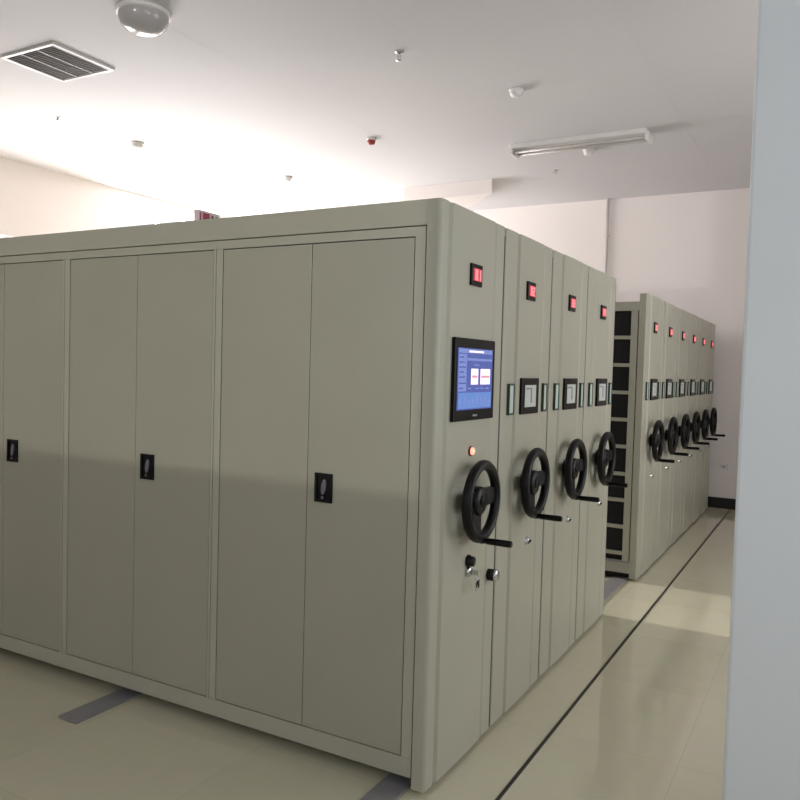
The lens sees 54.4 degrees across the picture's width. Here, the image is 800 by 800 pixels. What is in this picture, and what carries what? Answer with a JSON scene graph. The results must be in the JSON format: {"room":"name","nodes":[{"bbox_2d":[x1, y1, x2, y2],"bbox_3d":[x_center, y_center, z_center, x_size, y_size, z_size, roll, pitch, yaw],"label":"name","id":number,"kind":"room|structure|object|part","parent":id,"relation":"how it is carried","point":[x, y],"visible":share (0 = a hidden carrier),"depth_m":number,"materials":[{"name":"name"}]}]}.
{"room":"archive storage room","nodes":[
{"label":"archive storage room","id":0,"kind":"room"},
{"bbox_2d":[0,157,224,236],"bbox_3d":[-5.585,-0.819,7.892,0.200,4.000,12.710,3,3,29],"label":"wall","id":1,"kind":"structure","parent":0,"point":[34,200],"depth_m":9.76,"materials":[{"name":"white paint"}]},
{"bbox_2d":[110,199,191,223],"bbox_3d":[-3.360,-1.295,11.844,0.060,2.950,2.800,3,3,29],"label":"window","id":2,"kind":"structure","parent":1,"relation":"in","point":[157,214],"depth_m":11.27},
{"bbox_2d":[0,507,734,799],"bbox_3d":[-0.911,1.476,5.342,11.040,0.120,13.110,3,3,29],"label":"floor","id":3,"kind":"structure","parent":0,"point":[651,725],"depth_m":3.52,"materials":[{"name":"beige tile"}]},
{"bbox_2d":[58,687,143,723],"bbox_3d":[0.468,1.375,7.130,0.120,0.012,8.180,3,3,29],"label":"floor rail","id":4,"kind":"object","parent":3,"relation":"in","point":[84,712],"depth_m":3.70,"materials":[{"name":"metal"}]},
{"bbox_2d":[0,198,512,792],"bbox_3d":[-1.899,0.267,4.459,5.412,2.287,0.668,3,3,29],"label":"shelving unit","id":5,"kind":"object","parent":3,"relation":"on","point":[249,477],"visible":1,"depth_m":3.38,"materials":[{"name":"grey paint"}]},
{"bbox_3d":[-2.367,0.266,4.358,0.478,2.020,0.016,3,3,29],"label":"door","id":6,"kind":"part","parent":5,"relation":"part of","materials":[{"name":"paint"}]},
{"bbox_3d":[-2.088,0.273,4.189,0.086,0.120,0.012,3,3,29],"label":"door handle","id":7,"kind":"part","parent":5,"relation":"part of","materials":[{"name":"black plastic"}]},
{"bbox_3d":[-1.948,0.287,4.125,0.476,2.020,0.016,3,3,29],"label":"door","id":8,"kind":"part","parent":5,"relation":"part of","materials":[{"name":"paint"}]},
{"bbox_3d":[-1.481,0.310,3.864,0.478,2.020,0.016,3,3,29],"label":"door","id":9,"kind":"part","parent":5,"relation":"part of","materials":[{"name":"paint"}]},
{"bbox_3d":[-1.202,0.317,3.695,0.086,0.120,0.012,3,3,29],"label":"door handle","id":10,"kind":"part","parent":5,"relation":"part of","materials":[{"name":"black plastic"}]},
{"bbox_3d":[-1.062,0.332,3.631,0.476,2.020,0.016,3,3,29],"label":"door","id":11,"kind":"part","parent":5,"relation":"part of","materials":[{"name":"paint"}]},
{"bbox_2d":[194,210,219,219],"bbox_3d":[-0.948,-0.873,3.821,0.032,0.095,0.146,3,3,29],"label":"printed box","id":12,"kind":"object","parent":5,"relation":"on","point":[198,214],"visible":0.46,"depth_m":3.77,"materials":[{"name":"white cardboard"}]},
{"bbox_3d":[-0.937,-0.872,3.809,0.002,0.075,0.122,3,3,29],"label":"printed panel","id":13,"kind":"part","parent":12,"relation":"part of","materials":[{"name":"cardboard"}]},
{"bbox_3d":[-0.595,0.355,3.371,0.478,2.020,0.016,3,3,29],"label":"door","id":14,"kind":"part","parent":5,"relation":"part of","materials":[{"name":"paint"}]},
{"bbox_3d":[-0.315,0.362,3.201,0.086,0.120,0.012,3,3,29],"label":"door handle","id":15,"kind":"part","parent":5,"relation":"part of","materials":[{"name":"black plastic"}]},
{"bbox_3d":[-0.175,0.376,3.137,0.476,2.020,0.016,3,3,29],"label":"door","id":16,"kind":"part","parent":5,"relation":"part of","materials":[{"name":"paint"}]},
{"bbox_3d":[0.263,0.372,3.257,0.062,2.280,0.664,3,3,29],"label":"panel","id":17,"kind":"part","parent":5,"relation":"part of","materials":[{"name":"grey paint"}]},
{"bbox_2d":[468,446,474,455],"bbox_3d":[0.298,0.212,3.227,0.025,0.042,0.042,3,3,29],"label":"indicator light","id":18,"kind":"object","parent":5,"relation":"attached to","point":[471,450],"depth_m":3.22,"materials":[{"name":"orange plastic"}]},
{"bbox_2d":[465,554,479,590],"bbox_3d":[0.301,0.723,3.248,0.057,0.149,0.052,3,3,29],"label":"lock","id":19,"kind":"object","parent":5,"relation":"attached to","point":[470,561],"depth_m":3.24,"materials":[{"name":"silver metal"}]},
{"bbox_3d":[0.385,0.579,3.183,0.157,0.036,0.034,3,3,29],"label":"crank handle","id":20,"kind":"part","parent":5,"relation":"part of","materials":[{"name":"black plastic"}]},
{"bbox_2d":[360,575,628,799],"bbox_3d":[1.818,1.443,6.377,0.115,0.012,8.180,3,3,29],"label":"floor rail","id":21,"kind":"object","parent":3,"relation":"in","point":[393,786],"depth_m":3.07,"materials":[{"name":"metal"}]},
{"bbox_2d":[490,228,562,725],"bbox_3d":[-1.572,0.252,5.046,5.412,2.287,0.676,3,3,29],"label":"shelving unit","id":22,"kind":"object","parent":3,"relation":"on","point":[523,463],"visible":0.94,"depth_m":3.75,"materials":[{"name":"grey paint"}]},
{"bbox_3d":[0.708,0.564,3.763,0.157,0.036,0.034,3,3,29],"label":"crank handle","id":23,"kind":"part","parent":22,"relation":"part of","materials":[{"name":"black plastic"}]},
{"bbox_2d":[538,250,599,676],"bbox_3d":[-1.242,0.237,5.636,5.412,2.287,0.676,3,3,29],"label":"shelving unit","id":24,"kind":"object","parent":3,"relation":"on","point":[566,453],"visible":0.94,"depth_m":4.34,"materials":[{"name":"grey paint"}]},
{"bbox_3d":[1.038,0.549,4.353,0.157,0.036,0.034,3,3,29],"label":"crank handle","id":25,"kind":"part","parent":24,"relation":"part of","materials":[{"name":"black plastic"}]},
{"bbox_2d":[575,266,627,639],"bbox_3d":[-0.913,0.222,6.226,5.412,2.287,0.676,3,3,29],"label":"shelving unit","id":26,"kind":"object","parent":3,"relation":"on","point":[599,442],"visible":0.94,"depth_m":4.94,"materials":[{"name":"grey paint"}]},
{"bbox_3d":[1.367,0.534,4.943,0.157,0.036,0.034,3,3,29],"label":"crank handle","id":27,"kind":"part","parent":26,"relation":"part of","materials":[{"name":"black plastic"}]},
{"bbox_2d":[495,509,730,799],"bbox_3d":[1.667,1.486,5.317,0.014,0.004,10.180,3,3,29],"label":"trim","id":28,"kind":"structure","parent":3,"relation":"in","point":[554,728],"depth_m":4.06,"materials":[{"name":"black metal"}]},
{"bbox_2d":[605,293,674,579],"bbox_3d":[-0.104,0.185,7.675,5.412,2.287,0.682,3,3,29],"label":"shelving unit","id":29,"kind":"object","parent":3,"relation":"on","point":[635,422],"visible":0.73,"depth_m":6.27,"materials":[{"name":"grey paint"}]},
{"bbox_3d":[-0.254,1.119,7.778,5.131,0.028,0.650,3,3,29],"label":"shelf","id":30,"kind":"part","parent":29,"relation":"part of","materials":[{"name":"grey metal"}]},
{"bbox_3d":[-0.248,0.904,7.769,5.131,0.028,0.650,3,3,29],"label":"shelf","id":31,"kind":"part","parent":29,"relation":"part of","materials":[{"name":"grey metal"}]},
{"bbox_3d":[-0.242,0.690,7.761,5.131,0.028,0.650,3,3,29],"label":"shelf","id":32,"kind":"part","parent":29,"relation":"part of","materials":[{"name":"grey metal"}]},
{"bbox_3d":[-0.237,0.478,7.752,5.131,0.028,0.650,3,3,29],"label":"shelf","id":33,"kind":"part","parent":29,"relation":"part of","materials":[{"name":"grey metal"}]},
{"bbox_3d":[-0.225,0.041,7.734,5.131,0.028,0.650,3,3,29],"label":"shelf","id":34,"kind":"part","parent":29,"relation":"part of","materials":[{"name":"grey metal"}]},
{"bbox_3d":[-0.219,-0.176,7.725,5.131,0.028,0.650,3,3,29],"label":"shelf","id":35,"kind":"part","parent":29,"relation":"part of","materials":[{"name":"grey metal"}]},
{"bbox_3d":[-0.231,0.257,7.743,5.131,0.028,0.650,3,3,29],"label":"shelf","id":36,"kind":"part","parent":29,"relation":"part of","materials":[{"name":"grey metal"}]},
{"bbox_3d":[-0.213,-0.396,7.716,5.131,0.028,0.650,3,3,29],"label":"shelf","id":37,"kind":"part","parent":29,"relation":"part of","materials":[{"name":"grey metal"}]},
{"bbox_3d":[-0.206,-0.617,7.707,5.131,0.028,0.650,3,3,29],"label":"shelf","id":38,"kind":"part","parent":29,"relation":"part of","materials":[{"name":"grey metal"}]},
{"bbox_3d":[2.059,0.290,6.474,0.062,2.280,0.676,3,3,29],"label":"panel","id":39,"kind":"part","parent":29,"relation":"part of","materials":[{"name":"grey paint"}]},
{"bbox_3d":[2.178,0.496,6.394,0.157,0.036,0.034,3,3,29],"label":"crank handle","id":40,"kind":"part","parent":29,"relation":"part of","materials":[{"name":"black plastic"}]},
{"bbox_2d":[653,301,687,561],"bbox_3d":[0.227,0.170,8.268,5.412,2.287,0.676,3,3,29],"label":"shelving unit","id":41,"kind":"object","parent":3,"relation":"on","point":[670,423],"visible":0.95,"depth_m":6.98,"materials":[{"name":"grey paint"}]},
{"bbox_3d":[2.388,0.275,7.064,0.062,2.280,0.676,3,3,29],"label":"panel","id":42,"kind":"part","parent":41,"relation":"part of","materials":[{"name":"grey paint"}]},
{"bbox_3d":[2.507,0.481,6.984,0.157,0.036,0.034,3,3,29],"label":"crank handle","id":43,"kind":"part","parent":41,"relation":"part of","materials":[{"name":"black plastic"}]},
{"bbox_2d":[667,307,699,547],"bbox_3d":[0.556,0.155,8.858,5.412,2.287,0.676,3,3,29],"label":"shelving unit","id":44,"kind":"object","parent":3,"relation":"on","point":[683,419],"visible":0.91,"depth_m":7.57,"materials":[{"name":"grey paint"}]},
{"bbox_3d":[2.718,0.260,7.654,0.062,2.280,0.676,3,3,29],"label":"panel","id":45,"kind":"part","parent":44,"relation":"part of","materials":[{"name":"grey paint"}]},
{"bbox_3d":[2.836,0.466,7.574,0.157,0.036,0.034,3,3,29],"label":"crank handle","id":46,"kind":"part","parent":44,"relation":"part of","materials":[{"name":"black plastic"}]},
{"bbox_2d":[680,313,709,534],"bbox_3d":[0.886,0.140,9.448,5.412,2.287,0.676,3,3,29],"label":"shelving unit","id":47,"kind":"object","parent":3,"relation":"on","point":[693,325],"visible":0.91,"depth_m":8.16,"materials":[{"name":"grey paint"}]},
{"bbox_3d":[3.047,0.245,8.244,0.062,2.280,0.676,3,3,29],"label":"panel","id":48,"kind":"part","parent":47,"relation":"part of","materials":[{"name":"grey paint"}]},
{"bbox_3d":[3.166,0.451,8.165,0.157,0.036,0.034,3,3,29],"label":"crank handle","id":49,"kind":"part","parent":47,"relation":"part of","materials":[{"name":"black plastic"}]},
{"bbox_2d":[690,318,717,524],"bbox_3d":[1.215,0.124,10.038,5.412,2.287,0.676,3,3,29],"label":"shelving unit","id":50,"kind":"object","parent":3,"relation":"on","point":[703,324],"visible":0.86,"depth_m":8.75,"materials":[{"name":"grey paint"}]},
{"bbox_3d":[3.376,0.230,8.834,0.062,2.280,0.676,3,3,29],"label":"panel","id":51,"kind":"part","parent":50,"relation":"part of","materials":[{"name":"grey paint"}]},
{"bbox_3d":[3.495,0.436,8.755,0.157,0.036,0.034,3,3,29],"label":"crank handle","id":52,"kind":"part","parent":50,"relation":"part of","materials":[{"name":"black plastic"}]},
{"bbox_2d":[699,322,724,514],"bbox_3d":[1.544,0.109,10.628,5.412,2.287,0.676,3,3,29],"label":"shelving unit","id":53,"kind":"object","parent":3,"relation":"on","point":[709,381],"visible":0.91,"depth_m":9.33,"materials":[{"name":"grey paint"}]},
{"bbox_3d":[3.706,0.214,9.424,0.062,2.280,0.676,3,3,29],"label":"panel","id":54,"kind":"part","parent":53,"relation":"part of","materials":[{"name":"grey paint"}]},
{"bbox_2d":[0,0,757,216],"bbox_3d":[-0.798,-2.654,5.173,11.040,0.150,13.110,3,3,29],"label":"ceiling","id":55,"kind":"structure","parent":0,"point":[235,98],"depth_m":6.77,"materials":[{"name":"white paint"}]},
{"bbox_2d":[0,41,114,81],"bbox_3d":[-2.698,-2.661,6.142,0.620,0.020,0.570,3,3,29],"label":"ceiling vent","id":56,"kind":"object","parent":55,"relation":"in","point":[54,60],"visible":1,"depth_m":6.12,"materials":[{"name":"white plastic"}]},
{"bbox_2d":[130,141,143,148],"bbox_3d":[-2.824,-2.733,8.358,0.143,0.064,0.143,3,3,29],"label":"smoke detector","id":57,"kind":"object","parent":55,"relation":"attached to","point":[135,144],"visible":1,"depth_m":8.31,"materials":[{"name":"white plastic"}]},
{"bbox_2d":[115,0,171,36],"bbox_3d":[-1.720,-2.532,5.215,0.366,0.147,0.366,3,3,29],"label":"ceiling lamp","id":58,"kind":"object","parent":55,"relation":"attached to","point":[143,18],"visible":1,"depth_m":5.11,"materials":[{"name":"white plastic"}]},
{"bbox_2d":[282,176,291,181],"bbox_3d":[-1.403,-2.748,9.684,0.122,0.064,0.122,3,3,29],"label":"smoke detector","id":59,"kind":"object","parent":55,"relation":"attached to","point":[285,178],"visible":1,"depth_m":9.64,"materials":[{"name":"white plastic"}]},
{"bbox_2d":[366,137,375,144],"bbox_3d":[-0.295,-2.647,7.968,0.102,0.064,0.102,3,3,29],"label":"sensor","id":60,"kind":"object","parent":55,"relation":"attached to","point":[370,140],"visible":1,"depth_m":7.93,"materials":[{"name":"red plastic"}]},
{"bbox_2d":[395,50,403,61],"bbox_3d":[-0.007,-2.547,5.759,0.070,0.067,0.070,3,3,29],"label":"sprinkler","id":61,"kind":"object","parent":55,"relation":"attached to","point":[398,52],"visible":1,"depth_m":5.75,"materials":[{"name":"silver metal"}]},
{"bbox_2d":[404,179,491,207],"bbox_3d":[0.751,-2.653,10.104,1.230,0.170,0.670,3,3,29],"label":"beam","id":62,"kind":"structure","parent":55,"relation":"attached to","point":[464,194],"depth_m":9.83,"materials":[{"name":"white paint"}]},
{"bbox_2d":[509,87,523,97],"bbox_3d":[0.970,-2.551,6.474,0.126,0.064,0.126,3,3,29],"label":"smoke detector","id":63,"kind":"object","parent":55,"relation":"attached to","point":[515,92],"visible":1,"depth_m":6.43,"materials":[{"name":"white plastic"}]},
{"bbox_2d":[509,127,652,158],"bbox_3d":[1.790,-2.567,7.791,1.406,0.104,0.220,3,3,29],"label":"fitting","id":64,"kind":"object","parent":55,"relation":"attached to","point":[639,135],"visible":1,"depth_m":7.72,"materials":[{"name":"white plastic"}]},
{"bbox_2d":[583,148,594,155],"bbox_3d":[1.977,-2.592,8.144,0.126,0.064,0.126,3,3,29],"label":"smoke detector","id":65,"kind":"object","parent":55,"relation":"attached to","point":[587,152],"visible":0.98,"depth_m":8.11,"materials":[{"name":"white plastic"}]},
{"bbox_2d":[471,188,749,498],"bbox_3d":[2.291,-0.726,10.892,11.040,4.000,0.200,3,3,29],"label":"wall","id":66,"kind":"structure","parent":0,"point":[687,251],"depth_m":9.98,"materials":[{"name":"white paint"}]},
{"bbox_2d":[604,199,609,273],"bbox_3d":[2.736,-0.707,10.500,0.070,3.980,0.051,3,3,29],"label":"pipe","id":67,"kind":"object","parent":66,"relation":"attached to","point":[606,235],"visible":0.29,"depth_m":10.42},
{"bbox_2d":[708,496,735,509],"bbox_3d":[2.184,1.207,10.876,10.640,0.135,0.018,3,3,29],"label":"baseboard","id":68,"kind":"structure","parent":66,"relation":"attached to","point":[715,502],"depth_m":9.82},
{"bbox_2d":[720,464,727,468],"bbox_3d":[4.086,0.840,9.808,0.086,0.060,0.014,3,3,29],"label":"wall socket","id":69,"kind":"object","parent":66,"relation":"attached to","point":[722,466],"visible":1,"depth_m":9.80,"materials":[{"name":"white plastic"}]},
{"bbox_2d":[722,0,799,799],"bbox_3d":[2.200,-0.370,2.148,2.265,4.000,0.250,3,3,29],"label":"pillar","id":70,"kind":"structure","parent":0,"point":[762,748],"depth_m":2.56,"materials":[{"name":"white paint"}]}
]}

